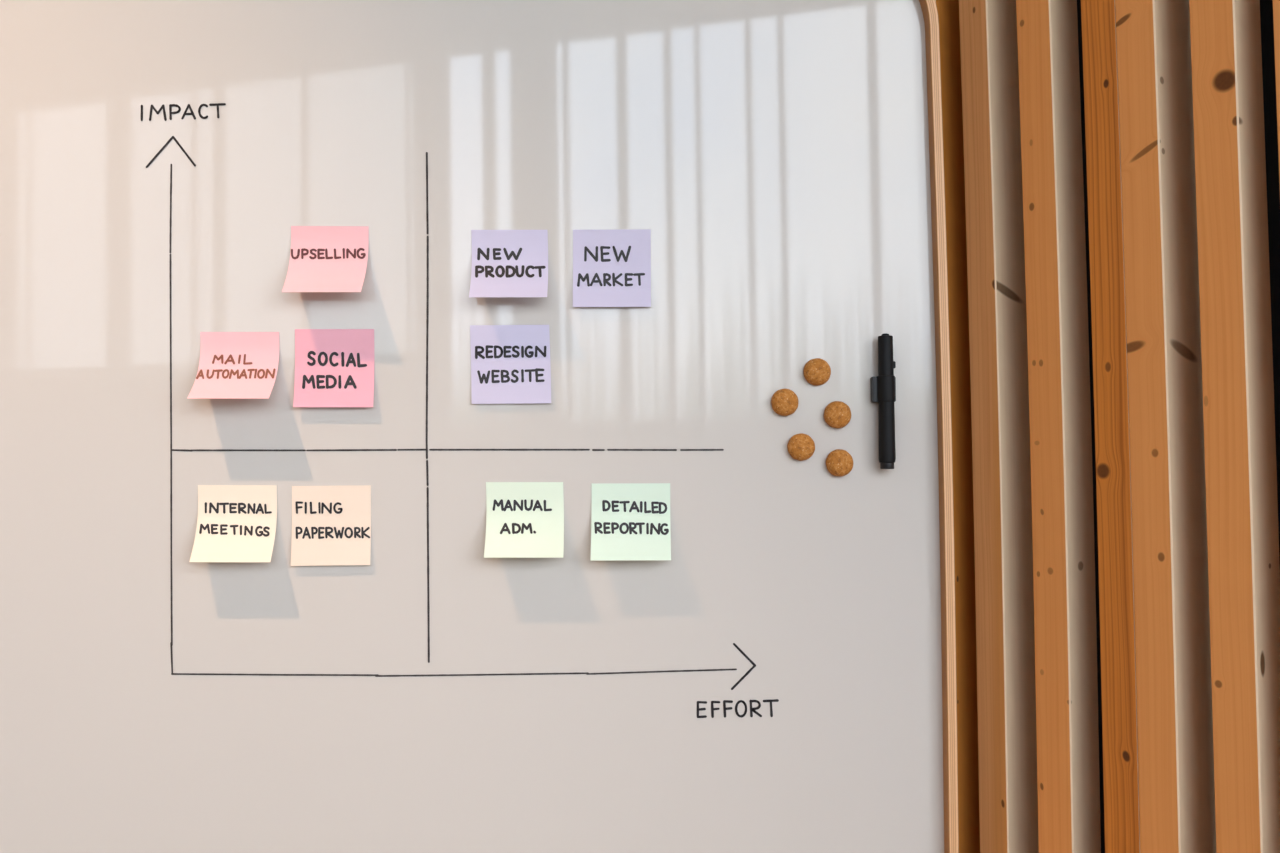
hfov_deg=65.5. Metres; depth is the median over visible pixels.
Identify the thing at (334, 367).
sticky note
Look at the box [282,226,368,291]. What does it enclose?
sticky note
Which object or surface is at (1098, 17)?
pine slat
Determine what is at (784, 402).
magnet
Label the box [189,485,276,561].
sticky note
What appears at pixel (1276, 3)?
pine slat
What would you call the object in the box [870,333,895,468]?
marker
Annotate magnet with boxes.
[771,389,797,415]
[787,433,814,460]
[803,358,830,385]
[824,401,850,427]
[826,449,852,476]
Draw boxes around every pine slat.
[935,0,979,852]
[959,0,1038,852]
[1016,0,1100,852]
[1081,0,1139,852]
[1115,0,1215,852]
[1189,0,1279,852]
[1273,0,1279,184]
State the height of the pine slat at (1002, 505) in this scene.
3.800 m
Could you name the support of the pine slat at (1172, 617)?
attached to the wall
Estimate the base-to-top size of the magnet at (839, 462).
0.026 m
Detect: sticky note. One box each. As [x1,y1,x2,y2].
[187,332,278,398]
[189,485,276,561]
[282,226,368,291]
[291,485,370,565]
[293,329,373,406]
[469,230,547,296]
[470,325,550,403]
[484,482,563,557]
[573,229,650,306]
[590,483,670,560]
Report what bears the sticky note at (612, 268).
attached to the whiteboard
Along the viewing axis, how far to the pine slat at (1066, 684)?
0.92 m
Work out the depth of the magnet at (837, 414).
0.95 m
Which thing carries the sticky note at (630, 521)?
attached to the whiteboard
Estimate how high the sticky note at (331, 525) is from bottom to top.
0.076 m
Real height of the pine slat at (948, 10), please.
3.800 m
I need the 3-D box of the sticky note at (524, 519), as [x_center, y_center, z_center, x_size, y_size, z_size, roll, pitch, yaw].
[-0.110,0.088,0.942,0.076,0.071,0.024,-1,-2,0]
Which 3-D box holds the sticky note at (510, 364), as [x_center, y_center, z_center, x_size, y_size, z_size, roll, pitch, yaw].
[-0.125,-0.060,0.957,0.078,0.077,0.003,-1,-2,0]
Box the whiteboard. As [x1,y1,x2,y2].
[0,0,958,852]
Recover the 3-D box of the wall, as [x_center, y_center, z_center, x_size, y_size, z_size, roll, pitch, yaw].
[0.453,-0.376,1.013,0.080,3.800,1.370,0,-2,-35]
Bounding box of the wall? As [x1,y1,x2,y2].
[1077,0,1279,852]
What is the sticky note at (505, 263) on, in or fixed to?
attached to the whiteboard
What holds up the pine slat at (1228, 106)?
attached to the wall
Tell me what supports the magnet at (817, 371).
attached to the whiteboard
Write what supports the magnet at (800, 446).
attached to the whiteboard
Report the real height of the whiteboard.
1.268 m
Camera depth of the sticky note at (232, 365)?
0.95 m

